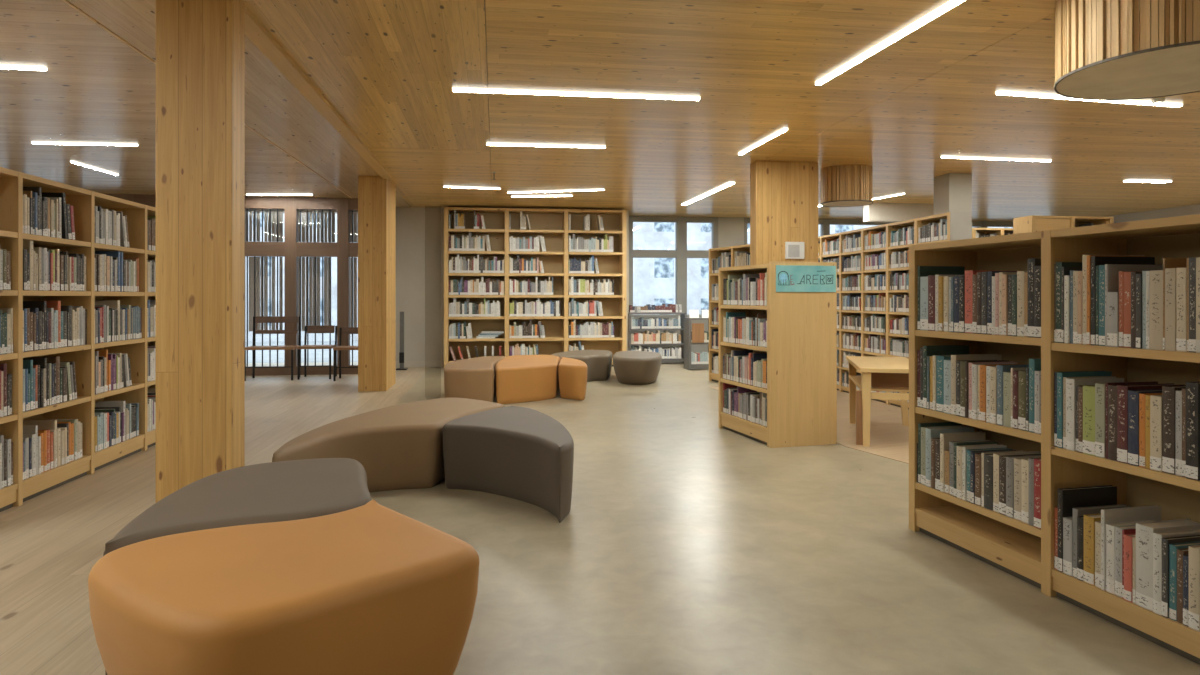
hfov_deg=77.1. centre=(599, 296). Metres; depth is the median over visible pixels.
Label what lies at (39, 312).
book
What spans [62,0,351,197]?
trim
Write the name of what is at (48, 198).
book
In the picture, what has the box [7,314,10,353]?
book
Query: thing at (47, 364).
book
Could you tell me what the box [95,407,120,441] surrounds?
book
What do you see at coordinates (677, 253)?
window
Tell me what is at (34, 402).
book
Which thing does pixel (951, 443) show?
book
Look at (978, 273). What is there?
book
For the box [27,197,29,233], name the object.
book
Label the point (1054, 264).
book
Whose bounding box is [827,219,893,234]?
window
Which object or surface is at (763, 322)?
book
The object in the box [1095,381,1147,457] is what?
book
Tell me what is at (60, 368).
book
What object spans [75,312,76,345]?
book
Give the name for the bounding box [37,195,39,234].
book
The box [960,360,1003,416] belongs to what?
book
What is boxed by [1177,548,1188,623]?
book
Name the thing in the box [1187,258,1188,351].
book
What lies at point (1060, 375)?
book
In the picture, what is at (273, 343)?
street
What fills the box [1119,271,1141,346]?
book
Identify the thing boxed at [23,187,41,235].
book
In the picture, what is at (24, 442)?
book
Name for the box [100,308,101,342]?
book
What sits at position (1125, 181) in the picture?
diffuser
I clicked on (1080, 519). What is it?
book
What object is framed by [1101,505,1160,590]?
book
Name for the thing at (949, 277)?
book
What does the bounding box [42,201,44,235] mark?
book
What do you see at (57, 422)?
book
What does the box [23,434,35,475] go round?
book
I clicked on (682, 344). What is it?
shelf
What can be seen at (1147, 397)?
book
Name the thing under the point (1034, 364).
book
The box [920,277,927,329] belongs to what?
book
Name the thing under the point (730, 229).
wall pier
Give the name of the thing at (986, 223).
window
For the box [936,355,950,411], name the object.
book
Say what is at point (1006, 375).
book
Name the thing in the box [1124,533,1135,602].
book
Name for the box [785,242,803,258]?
wall panel
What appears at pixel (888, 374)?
table
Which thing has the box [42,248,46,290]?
book
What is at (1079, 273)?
book
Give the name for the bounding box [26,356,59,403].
book
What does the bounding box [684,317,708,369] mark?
display rack
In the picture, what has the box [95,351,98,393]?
book
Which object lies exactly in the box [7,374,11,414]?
book
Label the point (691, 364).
shelf
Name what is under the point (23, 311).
book
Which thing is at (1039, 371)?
book
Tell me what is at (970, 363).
book
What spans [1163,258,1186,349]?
book
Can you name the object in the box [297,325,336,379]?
wooden chair
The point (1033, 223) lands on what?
bookcase
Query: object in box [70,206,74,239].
book
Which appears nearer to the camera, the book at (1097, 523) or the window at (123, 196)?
the book at (1097, 523)
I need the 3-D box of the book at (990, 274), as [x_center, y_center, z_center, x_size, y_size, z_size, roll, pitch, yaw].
[1.942,0.027,3.533,0.273,0.294,0.030,0,0,-13]
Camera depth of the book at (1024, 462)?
3.29 m
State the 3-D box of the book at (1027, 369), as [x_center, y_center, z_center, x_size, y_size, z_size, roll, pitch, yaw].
[1.976,0.447,3.305,0.242,0.275,0.016,0,0,-13]
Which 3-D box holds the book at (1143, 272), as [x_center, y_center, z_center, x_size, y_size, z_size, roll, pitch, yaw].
[2.113,0.047,2.776,0.267,0.284,0.016,0,0,-13]
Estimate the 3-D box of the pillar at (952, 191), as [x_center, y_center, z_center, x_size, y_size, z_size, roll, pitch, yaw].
[4.636,-0.175,9.906,0.322,2.850,0.350,0,0,-8]
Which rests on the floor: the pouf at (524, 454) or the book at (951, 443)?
the pouf at (524, 454)
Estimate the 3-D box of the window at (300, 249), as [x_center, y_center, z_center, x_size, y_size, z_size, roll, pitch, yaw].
[-4.559,-0.175,12.159,0.809,2.850,0.140,0,0,-8]
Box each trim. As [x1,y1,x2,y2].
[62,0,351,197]
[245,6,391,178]
[389,177,417,206]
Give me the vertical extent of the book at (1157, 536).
0.284 m
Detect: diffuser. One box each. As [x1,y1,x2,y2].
[0,67,45,70]
[497,145,603,147]
[521,190,595,192]
[1125,181,1169,182]
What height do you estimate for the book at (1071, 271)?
0.297 m
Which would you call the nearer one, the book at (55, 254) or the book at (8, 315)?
the book at (8, 315)
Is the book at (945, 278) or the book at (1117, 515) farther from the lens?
the book at (945, 278)
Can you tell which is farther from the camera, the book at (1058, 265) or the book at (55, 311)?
the book at (55, 311)
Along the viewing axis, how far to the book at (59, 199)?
4.98 m
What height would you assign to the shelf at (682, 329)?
0.030 m
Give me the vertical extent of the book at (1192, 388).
0.329 m
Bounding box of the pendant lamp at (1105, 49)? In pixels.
[1054,0,1199,99]
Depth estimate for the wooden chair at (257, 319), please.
11.62 m
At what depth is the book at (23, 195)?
4.59 m
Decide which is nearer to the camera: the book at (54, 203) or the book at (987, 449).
the book at (987, 449)
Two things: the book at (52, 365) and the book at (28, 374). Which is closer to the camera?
the book at (28, 374)
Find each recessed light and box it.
[0,64,46,70]
[31,142,137,145]
[70,161,118,174]
[246,194,312,194]
[444,186,499,188]
[452,87,699,99]
[487,143,605,147]
[507,189,604,192]
[511,195,571,196]
[681,182,734,204]
[738,128,787,154]
[815,0,964,84]
[873,193,904,199]
[941,156,1051,161]
[996,90,1182,106]
[1123,179,1171,182]
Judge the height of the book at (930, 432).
0.301 m
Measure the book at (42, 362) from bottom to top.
0.308 m
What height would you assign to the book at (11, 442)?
0.250 m
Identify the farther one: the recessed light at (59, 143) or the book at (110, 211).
the recessed light at (59, 143)
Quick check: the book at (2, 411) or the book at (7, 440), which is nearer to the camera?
the book at (2, 411)
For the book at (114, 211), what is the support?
on the bookcase at (83, 201)
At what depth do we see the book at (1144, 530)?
2.74 m
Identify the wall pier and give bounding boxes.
[718,217,743,247]
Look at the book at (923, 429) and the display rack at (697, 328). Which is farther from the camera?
the display rack at (697, 328)
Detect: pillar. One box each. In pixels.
[156,0,244,502]
[358,176,395,391]
[750,161,817,264]
[934,173,971,214]
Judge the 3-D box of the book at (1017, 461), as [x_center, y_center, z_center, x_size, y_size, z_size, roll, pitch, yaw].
[1.971,0.853,3.365,0.257,0.269,0.044,0,0,-13]
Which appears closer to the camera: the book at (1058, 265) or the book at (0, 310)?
the book at (1058, 265)
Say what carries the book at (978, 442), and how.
on the bookcase at (1024, 551)
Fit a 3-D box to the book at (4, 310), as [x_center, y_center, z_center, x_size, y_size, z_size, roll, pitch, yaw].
[-3.591,0.201,4.465,0.199,0.267,0.016,0,0,-8]
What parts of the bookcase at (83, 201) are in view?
panel, shelf, shelf, shelf, shelf, shelf, panel, panel, panel, shelf, shelf, shelf, shelf, shelf, panel, panel, panel, shelf, shelf, shelf, shelf, shelf, panel, panel, panel, shelf, shelf, shelf, shelf, shelf, panel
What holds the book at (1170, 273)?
on the bookcase at (1024, 551)
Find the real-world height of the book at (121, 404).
0.308 m
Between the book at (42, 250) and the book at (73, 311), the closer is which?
the book at (42, 250)
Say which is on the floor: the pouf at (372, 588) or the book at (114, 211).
the pouf at (372, 588)
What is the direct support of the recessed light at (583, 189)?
in the ceiling at (754, 67)
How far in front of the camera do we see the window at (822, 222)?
15.37 m
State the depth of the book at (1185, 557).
2.59 m
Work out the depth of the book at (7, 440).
4.44 m
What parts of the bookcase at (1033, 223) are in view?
panel, closed panel, panel, panel, panel, panel, panel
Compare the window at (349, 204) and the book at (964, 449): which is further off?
the window at (349, 204)
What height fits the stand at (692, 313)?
0.140 m
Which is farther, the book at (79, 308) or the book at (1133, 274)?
the book at (79, 308)
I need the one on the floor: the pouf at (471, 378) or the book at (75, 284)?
the pouf at (471, 378)
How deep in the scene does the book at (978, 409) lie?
3.57 m
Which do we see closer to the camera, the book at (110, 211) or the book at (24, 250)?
the book at (24, 250)
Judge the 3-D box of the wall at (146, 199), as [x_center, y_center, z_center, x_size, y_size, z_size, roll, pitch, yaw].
[-6.962,-0.175,11.825,0.809,2.850,0.140,0,0,-8]
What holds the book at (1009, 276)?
on the bookcase at (1024, 551)
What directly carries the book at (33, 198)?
on the bookcase at (83, 201)
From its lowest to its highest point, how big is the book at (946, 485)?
0.212 m
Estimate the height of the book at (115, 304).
0.308 m
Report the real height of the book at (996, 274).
0.285 m
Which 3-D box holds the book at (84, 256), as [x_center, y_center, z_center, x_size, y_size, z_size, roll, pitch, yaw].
[-3.707,-0.162,5.268,0.200,0.243,0.033,0,0,-8]
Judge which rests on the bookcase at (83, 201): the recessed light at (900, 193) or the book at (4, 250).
the book at (4, 250)
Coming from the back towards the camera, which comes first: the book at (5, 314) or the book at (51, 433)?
the book at (51, 433)
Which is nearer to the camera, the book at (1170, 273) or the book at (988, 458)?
the book at (1170, 273)
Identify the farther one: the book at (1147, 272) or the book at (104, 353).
the book at (104, 353)
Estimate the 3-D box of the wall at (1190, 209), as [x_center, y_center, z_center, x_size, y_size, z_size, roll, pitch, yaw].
[11.411,-0.175,5.622,0.150,2.850,22.000,0,0,-8]
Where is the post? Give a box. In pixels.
[396,311,407,369]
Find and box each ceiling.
[0,0,410,213]
[242,0,1199,221]
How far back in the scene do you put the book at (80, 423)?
5.23 m
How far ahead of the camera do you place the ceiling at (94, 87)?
6.53 m
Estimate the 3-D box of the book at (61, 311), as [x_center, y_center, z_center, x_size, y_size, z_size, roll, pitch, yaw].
[-3.664,0.214,4.981,0.200,0.240,0.035,0,0,-8]
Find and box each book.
[0,249,2,289]
[0,308,12,352]
[0,310,1,354]
[0,363,6,416]
[0,435,3,487]
[1,249,6,289]
[1,371,3,416]
[2,313,6,353]
[2,314,3,353]
[4,439,10,485]
[4,441,6,486]
[6,251,8,289]
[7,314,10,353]
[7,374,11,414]
[7,377,9,415]
[9,251,10,289]
[11,442,12,484]
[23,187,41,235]
[23,191,31,197]
[23,194,26,233]
[23,195,23,232]
[23,240,32,289]
[23,249,26,289]
[23,301,46,348]
[23,308,29,350]
[23,309,26,351]
[23,311,23,351]
[23,358,46,405]
[23,360,32,409]
[23,369,24,411]
[23,420,56,466]
[23,425,37,474]
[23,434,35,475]
[23,437,28,478]
[23,441,25,479]
[23,443,23,479]
[25,369,27,410]
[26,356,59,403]
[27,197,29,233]
[27,253,29,289]
[28,374,29,410]
[29,438,31,477]
[30,308,38,349]
[30,312,32,350]
[32,192,36,234]
[32,197,34,234]
[32,253,37,290]
[33,247,41,290]
[33,251,34,289]
[33,365,37,408]
[33,368,35,408]
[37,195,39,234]
[37,365,39,407]
[38,311,41,349]
[38,430,46,471]
[38,433,43,472]
[38,436,40,473]
[40,369,43,407]
[41,248,43,290]
[41,368,45,406]
[42,192,67,238]
[42,197,47,236]
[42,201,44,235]
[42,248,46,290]
[42,312,43,349]
[46,197,61,237]
[46,301,60,347]
[46,308,53,348]
[47,249,59,290]
[47,363,51,404]
[47,364,48,405]
[47,430,49,470]
[48,198,49,236]
[48,312,50,348]
[49,250,54,290]
[50,200,53,236]
[50,432,53,469]
[51,363,55,403]
[51,364,53,404]
[54,203,54,236]
[54,310,57,347]
[55,254,56,290]
[57,419,76,459]
[57,422,70,461]
[57,423,68,462]
[57,428,60,466]
[58,203,59,237]
[60,255,63,290]
[60,362,71,400]
[60,368,61,402]
[61,306,71,346]
[61,311,62,346]
[63,311,66,346]
[63,361,76,398]
[66,204,71,239]
[68,254,77,290]
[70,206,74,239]
[70,365,74,399]
[71,257,73,290]
[71,423,73,460]
[72,308,78,345]
[72,310,74,345]
[74,257,76,290]
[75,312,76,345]
[78,254,83,290]
[78,421,80,458]
[79,308,80,344]
[80,258,81,290]
[80,423,81,457]
[84,256,85,290]
[95,206,97,242]
[95,251,119,291]
[95,300,119,340]
[95,305,105,341]
[95,307,103,342]
[95,308,99,342]
[95,350,107,390]
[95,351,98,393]
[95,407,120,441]
[95,412,102,449]
[95,412,113,445]
[96,401,125,440]
[97,254,103,290]
[98,206,100,243]
[99,360,102,392]
[99,416,100,450]
[100,255,101,290]
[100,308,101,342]
[101,209,102,243]
[102,254,105,290]
[103,256,109,291]
[104,357,106,391]
[105,413,106,447]
[108,210,109,244]
[108,360,110,390]
[109,309,110,341]
[110,211,111,244]
[113,260,113,291]
[114,211,115,245]
[116,213,119,245]
[122,309,124,339]
[132,306,138,338]
[149,351,153,380]
[743,274,759,304]
[763,322,764,346]
[917,266,964,329]
[917,350,919,406]
[918,422,961,482]
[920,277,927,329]
[920,347,922,407]
[921,425,962,484]
[923,345,968,408]
[926,426,973,486]
[927,356,929,408]
[928,275,934,330]
[930,356,932,409]
[931,438,934,488]
[933,355,946,410]
[935,275,958,330]
[935,438,939,490]
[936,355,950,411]
[938,276,942,330]
[940,431,984,491]
[943,276,953,331]
[944,360,950,413]
[944,450,948,493]
[949,277,950,331]
[949,439,989,495]
[951,277,953,331]
[951,354,1001,414]
[953,441,997,496]
[954,276,958,331]
[956,360,992,415]
[956,444,996,498]
[959,275,964,332]
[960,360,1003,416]
[962,445,1006,500]
[965,270,991,332]
[965,360,1008,417]
[967,448,1008,501]
[968,361,1016,418]
[970,449,1015,503]
[972,275,976,333]
[972,363,1014,419]
[975,453,980,505]
[977,272,980,333]
[977,365,979,419]
[979,364,1018,421]
[981,272,986,333]
[981,451,1025,506]
[984,454,992,510]
[986,366,996,422]
[987,271,1016,334]
[990,367,996,423]
[992,276,994,334]
[993,451,1040,512]
[995,273,998,334]
[997,364,1028,425]
[999,272,1016,334]
[999,454,1040,514]
[1002,275,1007,335]
[1003,372,1010,426]
[1006,455,1040,517]
[1008,275,1011,335]
[1011,367,1028,427]
[1012,275,1016,335]
[1012,371,1017,428]
[1014,457,1036,520]
[1017,271,1027,336]
[1018,370,1025,430]
[1021,459,1027,523]
[1024,272,1027,336]
[1026,368,1028,430]
[1027,258,1040,336]
[1028,457,1040,525]
[1029,359,1040,432]
[1034,266,1040,337]
[1034,371,1038,433]
[1034,458,1040,528]
[1039,371,1040,433]
[1054,264,1054,341]
[1054,371,1089,446]
[1054,507,1057,569]
[1055,262,1081,342]
[1057,371,1111,447]
[1057,485,1116,571]
[1061,267,1081,342]
[1063,376,1116,448]
[1063,517,1072,575]
[1064,275,1069,342]
[1066,377,1123,450]
[1070,270,1080,343]
[1073,271,1076,343]
[1073,504,1129,577]
[1076,385,1084,451]
[1077,271,1081,343]
[1077,516,1083,580]
[1078,386,1082,452]
[1082,255,1144,344]
[1083,385,1094,455]
[1083,513,1100,585]
[1087,255,1144,344]
[1091,256,1154,344]
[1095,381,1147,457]
[1095,521,1100,588]
[1096,266,1098,345]
[1099,265,1104,345]
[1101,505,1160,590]
[1105,264,1162,345]
[1105,381,1157,458]
[1106,520,1153,593]
[1107,292,1118,346]
[1108,384,1135,460]
[1115,525,1135,596]
[1117,383,1183,463]
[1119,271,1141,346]
[1122,529,1135,598]
[1123,272,1130,347]
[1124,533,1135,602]
[1128,389,1161,465]
[1131,272,1141,347]
[1132,537,1135,603]
[1136,274,1141,348]
[1136,519,1199,610]
[1139,393,1161,467]
[1142,271,1145,348]
[1145,395,1149,468]
[1146,271,1148,348]
[1149,270,1162,349]
[1150,395,1161,471]
[1153,529,1199,614]
[1161,535,1199,617]
[1162,385,1185,474]
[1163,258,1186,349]
[1165,268,1175,350]
[1169,541,1199,620]
[1175,390,1181,475]
[1176,268,1186,351]
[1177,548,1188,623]
[1182,388,1185,476]
[1183,555,1188,626]
[1186,382,1199,480]
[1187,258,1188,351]
[1188,545,1199,631]
[1189,257,1198,352]
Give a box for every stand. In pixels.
[689,310,698,317]
[702,310,708,317]
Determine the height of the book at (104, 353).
0.308 m
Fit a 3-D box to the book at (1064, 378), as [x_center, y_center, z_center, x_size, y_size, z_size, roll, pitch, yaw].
[2.026,0.475,3.113,0.254,0.292,0.018,0,0,-13]
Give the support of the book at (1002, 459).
on the bookcase at (1024, 551)
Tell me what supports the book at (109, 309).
on the bookcase at (83, 201)
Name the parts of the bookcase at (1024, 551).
panel, panel, shelf, shelf, shelf, panel, panel, panel, shelf, shelf, shelf, panel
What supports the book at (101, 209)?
on the bookcase at (83, 201)
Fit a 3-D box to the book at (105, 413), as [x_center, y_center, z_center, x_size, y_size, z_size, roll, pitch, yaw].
[-3.738,0.987,5.541,0.200,0.255,0.032,0,0,-8]
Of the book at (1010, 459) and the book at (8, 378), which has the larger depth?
the book at (8, 378)
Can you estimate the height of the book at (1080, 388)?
0.262 m
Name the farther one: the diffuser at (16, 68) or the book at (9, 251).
the diffuser at (16, 68)
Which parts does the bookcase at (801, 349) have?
panel, panel, shelf, shelf, shelf, shelf, panel, panel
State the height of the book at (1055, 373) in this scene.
0.308 m
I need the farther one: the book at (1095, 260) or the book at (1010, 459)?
the book at (1010, 459)
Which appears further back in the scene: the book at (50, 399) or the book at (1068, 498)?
the book at (50, 399)
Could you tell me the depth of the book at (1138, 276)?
2.76 m
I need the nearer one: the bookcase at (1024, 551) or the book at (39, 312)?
the bookcase at (1024, 551)
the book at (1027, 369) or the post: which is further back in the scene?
the post
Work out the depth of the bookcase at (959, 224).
8.75 m
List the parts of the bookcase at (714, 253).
panel, panel, panel, panel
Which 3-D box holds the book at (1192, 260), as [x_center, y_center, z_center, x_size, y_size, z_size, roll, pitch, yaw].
[2.155,0.027,2.600,0.279,0.324,0.028,0,0,-13]
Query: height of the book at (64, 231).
0.309 m
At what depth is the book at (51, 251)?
4.89 m
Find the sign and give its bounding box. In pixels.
[776,265,835,291]
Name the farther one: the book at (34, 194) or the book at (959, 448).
the book at (34, 194)
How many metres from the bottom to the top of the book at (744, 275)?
0.280 m
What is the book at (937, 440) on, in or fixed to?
on the bookcase at (1024, 551)
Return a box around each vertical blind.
[245,209,283,330]
[298,210,336,330]
[350,211,357,326]
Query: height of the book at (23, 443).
0.226 m
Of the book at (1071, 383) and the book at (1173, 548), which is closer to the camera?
the book at (1173, 548)
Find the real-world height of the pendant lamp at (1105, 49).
0.452 m
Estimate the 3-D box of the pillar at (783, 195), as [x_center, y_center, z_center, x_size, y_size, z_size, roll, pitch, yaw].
[2.199,-0.175,8.998,0.770,2.850,0.220,0,0,-8]
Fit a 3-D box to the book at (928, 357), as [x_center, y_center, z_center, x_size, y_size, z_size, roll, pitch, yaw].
[1.836,0.447,3.956,0.262,0.274,0.014,0,0,-13]
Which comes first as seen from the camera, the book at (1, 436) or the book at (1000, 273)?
the book at (1000, 273)
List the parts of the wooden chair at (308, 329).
leg, leg, seat, rail, rail, leg, leg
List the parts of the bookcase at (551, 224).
panel, panel, shelf, shelf, shelf, shelf, shelf, shelf, panel, panel, panel, panel, shelf, shelf, shelf, shelf, shelf, shelf, panel, panel, panel, shelf, shelf, shelf, shelf, shelf, shelf, panel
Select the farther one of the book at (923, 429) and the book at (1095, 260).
the book at (923, 429)
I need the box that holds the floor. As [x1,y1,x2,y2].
[0,362,1199,674]
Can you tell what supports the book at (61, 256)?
on the bookcase at (83, 201)
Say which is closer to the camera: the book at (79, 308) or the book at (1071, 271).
the book at (1071, 271)
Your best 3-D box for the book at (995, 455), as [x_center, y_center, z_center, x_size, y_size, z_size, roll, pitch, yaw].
[1.941,0.855,3.490,0.254,0.264,0.037,0,0,-13]
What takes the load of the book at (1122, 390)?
on the bookcase at (1024, 551)
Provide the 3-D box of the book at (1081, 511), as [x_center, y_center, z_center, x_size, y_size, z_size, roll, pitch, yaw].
[2.041,0.993,3.066,0.263,0.277,0.023,0,0,-13]
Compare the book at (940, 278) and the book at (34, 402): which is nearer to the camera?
the book at (940, 278)
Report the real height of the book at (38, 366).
0.270 m
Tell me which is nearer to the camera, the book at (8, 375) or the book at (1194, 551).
the book at (1194, 551)
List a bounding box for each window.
[106,194,126,199]
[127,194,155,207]
[245,196,289,375]
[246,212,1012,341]
[290,197,342,374]
[343,198,357,373]
[629,216,681,348]
[682,217,717,352]
[744,217,826,244]
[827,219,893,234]
[972,221,983,227]
[984,221,1012,227]
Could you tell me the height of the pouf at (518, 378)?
0.420 m
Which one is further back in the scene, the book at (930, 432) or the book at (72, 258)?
the book at (72, 258)
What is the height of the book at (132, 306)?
0.262 m
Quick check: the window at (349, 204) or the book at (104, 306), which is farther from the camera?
the window at (349, 204)
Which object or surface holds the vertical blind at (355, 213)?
attached to the window at (349, 204)
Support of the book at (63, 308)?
on the bookcase at (83, 201)
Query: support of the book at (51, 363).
on the bookcase at (83, 201)
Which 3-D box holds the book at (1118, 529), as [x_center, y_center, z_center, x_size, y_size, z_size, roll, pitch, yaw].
[2.082,1.002,2.875,0.256,0.259,0.033,0,0,-13]
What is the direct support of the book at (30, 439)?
on the bookcase at (83, 201)
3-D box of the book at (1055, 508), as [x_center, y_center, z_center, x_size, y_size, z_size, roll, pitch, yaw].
[2.005,1.003,3.153,0.229,0.256,0.021,0,0,-13]
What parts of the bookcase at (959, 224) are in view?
panel, panel, shelf, panel, panel, shelf, shelf, shelf, shelf, shelf, shelf, panel, panel, shelf, shelf, shelf, shelf, shelf, shelf, panel, shelf, shelf, shelf, shelf, panel, shelf, panel, panel, panel, shelf, panel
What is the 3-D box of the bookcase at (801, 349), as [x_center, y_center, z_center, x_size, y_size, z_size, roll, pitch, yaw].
[1.571,0.477,6.802,0.628,1.545,1.015,0,0,-16]
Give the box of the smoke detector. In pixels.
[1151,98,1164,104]
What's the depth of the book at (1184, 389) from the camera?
2.60 m
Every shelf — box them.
[631,328,683,330]
[631,343,683,345]
[691,364,708,365]
[849,375,908,391]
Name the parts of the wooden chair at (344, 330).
leg, leg, seat, rail, rail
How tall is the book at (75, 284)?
0.230 m
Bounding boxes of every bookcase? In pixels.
[0,167,155,511]
[444,207,626,366]
[709,244,749,381]
[718,261,836,447]
[818,212,971,409]
[909,214,1199,664]
[972,228,1012,237]
[1013,215,1113,233]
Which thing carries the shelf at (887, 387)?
attached to the table
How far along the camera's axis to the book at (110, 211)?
5.63 m
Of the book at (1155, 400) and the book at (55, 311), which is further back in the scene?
the book at (55, 311)
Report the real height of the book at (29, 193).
0.272 m
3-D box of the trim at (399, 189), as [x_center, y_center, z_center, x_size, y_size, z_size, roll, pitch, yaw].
[-3.146,-1.660,12.340,0.120,0.120,4.690,0,0,-8]
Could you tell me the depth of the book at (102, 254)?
5.54 m
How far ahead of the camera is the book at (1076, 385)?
3.03 m
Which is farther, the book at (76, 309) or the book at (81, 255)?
the book at (81, 255)
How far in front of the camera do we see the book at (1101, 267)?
2.91 m
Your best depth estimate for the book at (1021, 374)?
3.30 m
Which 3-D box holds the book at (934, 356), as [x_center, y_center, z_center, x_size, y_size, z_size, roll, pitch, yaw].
[1.837,0.443,3.907,0.242,0.282,0.024,0,0,-13]
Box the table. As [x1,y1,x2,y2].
[846,356,908,446]
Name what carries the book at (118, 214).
on the bookcase at (83, 201)
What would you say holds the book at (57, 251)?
on the bookcase at (83, 201)
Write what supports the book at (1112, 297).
on the bookcase at (1024, 551)
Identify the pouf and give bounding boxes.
[88,499,479,674]
[103,458,371,674]
[272,398,504,492]
[443,406,573,522]
[444,356,505,401]
[495,355,559,403]
[552,350,611,381]
[558,357,586,399]
[613,351,661,384]
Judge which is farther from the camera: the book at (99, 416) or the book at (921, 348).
the book at (99, 416)
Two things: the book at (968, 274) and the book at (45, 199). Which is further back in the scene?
the book at (45, 199)
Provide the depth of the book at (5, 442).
4.42 m
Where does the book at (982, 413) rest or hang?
on the bookcase at (1024, 551)
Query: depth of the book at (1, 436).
4.39 m
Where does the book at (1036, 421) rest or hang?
on the bookcase at (1024, 551)
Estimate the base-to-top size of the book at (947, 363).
0.266 m
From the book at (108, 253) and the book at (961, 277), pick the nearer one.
the book at (961, 277)
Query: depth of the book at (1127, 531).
2.83 m
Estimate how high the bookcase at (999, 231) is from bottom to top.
2.070 m
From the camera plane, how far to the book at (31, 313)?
4.67 m
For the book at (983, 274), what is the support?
on the bookcase at (1024, 551)
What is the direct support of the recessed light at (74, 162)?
in the ceiling at (94, 87)
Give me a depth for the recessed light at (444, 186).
10.93 m
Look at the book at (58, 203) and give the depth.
4.95 m
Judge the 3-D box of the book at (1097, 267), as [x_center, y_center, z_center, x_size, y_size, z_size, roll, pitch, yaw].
[2.071,0.034,2.970,0.273,0.311,0.012,0,0,-13]
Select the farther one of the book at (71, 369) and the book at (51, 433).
the book at (71, 369)
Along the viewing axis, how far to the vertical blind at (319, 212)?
12.19 m
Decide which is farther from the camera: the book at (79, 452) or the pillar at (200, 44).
the book at (79, 452)
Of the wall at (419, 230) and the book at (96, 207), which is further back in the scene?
the wall at (419, 230)
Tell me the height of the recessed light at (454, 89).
0.022 m
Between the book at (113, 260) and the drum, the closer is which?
the book at (113, 260)
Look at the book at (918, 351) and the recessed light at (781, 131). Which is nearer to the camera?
the book at (918, 351)
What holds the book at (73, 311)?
on the bookcase at (83, 201)
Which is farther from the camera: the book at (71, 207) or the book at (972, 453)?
the book at (71, 207)
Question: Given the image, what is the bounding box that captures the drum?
[820,164,872,206]
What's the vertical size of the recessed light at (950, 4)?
0.022 m
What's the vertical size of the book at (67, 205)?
0.240 m
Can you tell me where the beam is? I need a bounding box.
[863,203,933,221]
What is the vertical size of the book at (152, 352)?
0.242 m
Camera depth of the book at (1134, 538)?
2.78 m
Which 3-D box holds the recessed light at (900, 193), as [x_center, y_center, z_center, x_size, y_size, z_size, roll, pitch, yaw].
[4.420,-1.591,12.270,0.036,0.016,1.471,0,0,-21]
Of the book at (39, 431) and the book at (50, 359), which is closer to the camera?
the book at (39, 431)
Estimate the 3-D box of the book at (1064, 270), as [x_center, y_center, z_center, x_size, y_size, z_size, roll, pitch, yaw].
[2.026,0.033,3.121,0.264,0.313,0.012,0,0,-13]
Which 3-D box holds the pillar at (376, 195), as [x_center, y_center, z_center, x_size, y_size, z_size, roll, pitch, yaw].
[-3.075,-0.175,10.416,0.365,2.850,0.920,0,0,-8]
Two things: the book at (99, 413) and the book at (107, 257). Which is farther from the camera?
the book at (107, 257)
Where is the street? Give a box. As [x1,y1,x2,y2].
[246,341,357,362]
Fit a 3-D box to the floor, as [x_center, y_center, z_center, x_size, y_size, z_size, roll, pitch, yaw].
[0.936,1.298,4.168,21.000,0.104,22.000,0,0,-8]
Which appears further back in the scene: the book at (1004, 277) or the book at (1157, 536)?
the book at (1004, 277)
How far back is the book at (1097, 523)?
2.93 m
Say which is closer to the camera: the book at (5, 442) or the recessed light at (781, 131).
the book at (5, 442)
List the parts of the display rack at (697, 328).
panel, door panel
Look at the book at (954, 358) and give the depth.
3.74 m
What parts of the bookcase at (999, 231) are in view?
panel, panel, panel, panel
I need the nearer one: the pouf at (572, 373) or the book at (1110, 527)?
the book at (1110, 527)
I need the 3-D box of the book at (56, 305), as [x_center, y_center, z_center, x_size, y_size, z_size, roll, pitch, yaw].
[-3.657,0.180,4.947,0.200,0.308,0.032,0,0,-8]
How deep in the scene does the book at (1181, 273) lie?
2.61 m
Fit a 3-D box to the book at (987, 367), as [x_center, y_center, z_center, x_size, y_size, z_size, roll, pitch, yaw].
[1.921,0.454,3.534,0.235,0.262,0.031,0,0,-13]
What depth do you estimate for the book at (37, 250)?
4.74 m
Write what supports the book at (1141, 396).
on the bookcase at (1024, 551)
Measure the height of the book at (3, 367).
0.308 m
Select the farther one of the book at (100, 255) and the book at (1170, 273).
the book at (100, 255)
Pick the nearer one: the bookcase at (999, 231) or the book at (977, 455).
the book at (977, 455)
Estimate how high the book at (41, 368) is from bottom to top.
0.243 m
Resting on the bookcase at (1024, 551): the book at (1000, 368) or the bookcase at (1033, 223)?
the book at (1000, 368)
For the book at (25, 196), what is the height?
0.241 m
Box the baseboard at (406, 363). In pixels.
[396,361,442,366]
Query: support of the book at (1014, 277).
on the bookcase at (1024, 551)
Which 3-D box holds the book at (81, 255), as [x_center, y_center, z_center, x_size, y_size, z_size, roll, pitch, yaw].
[-3.699,-0.170,5.239,0.200,0.258,0.025,0,0,-8]
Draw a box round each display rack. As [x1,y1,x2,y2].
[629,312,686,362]
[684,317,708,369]
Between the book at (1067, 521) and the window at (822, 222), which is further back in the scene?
the window at (822, 222)
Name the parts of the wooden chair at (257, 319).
leg, leg, seat, rail, rail, leg, leg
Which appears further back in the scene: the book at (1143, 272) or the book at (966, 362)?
the book at (966, 362)
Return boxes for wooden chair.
[245,316,300,380]
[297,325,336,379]
[333,327,357,380]
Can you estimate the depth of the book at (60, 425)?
5.05 m
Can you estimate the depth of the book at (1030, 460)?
3.25 m
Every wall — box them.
[396,207,628,366]
[1105,204,1199,235]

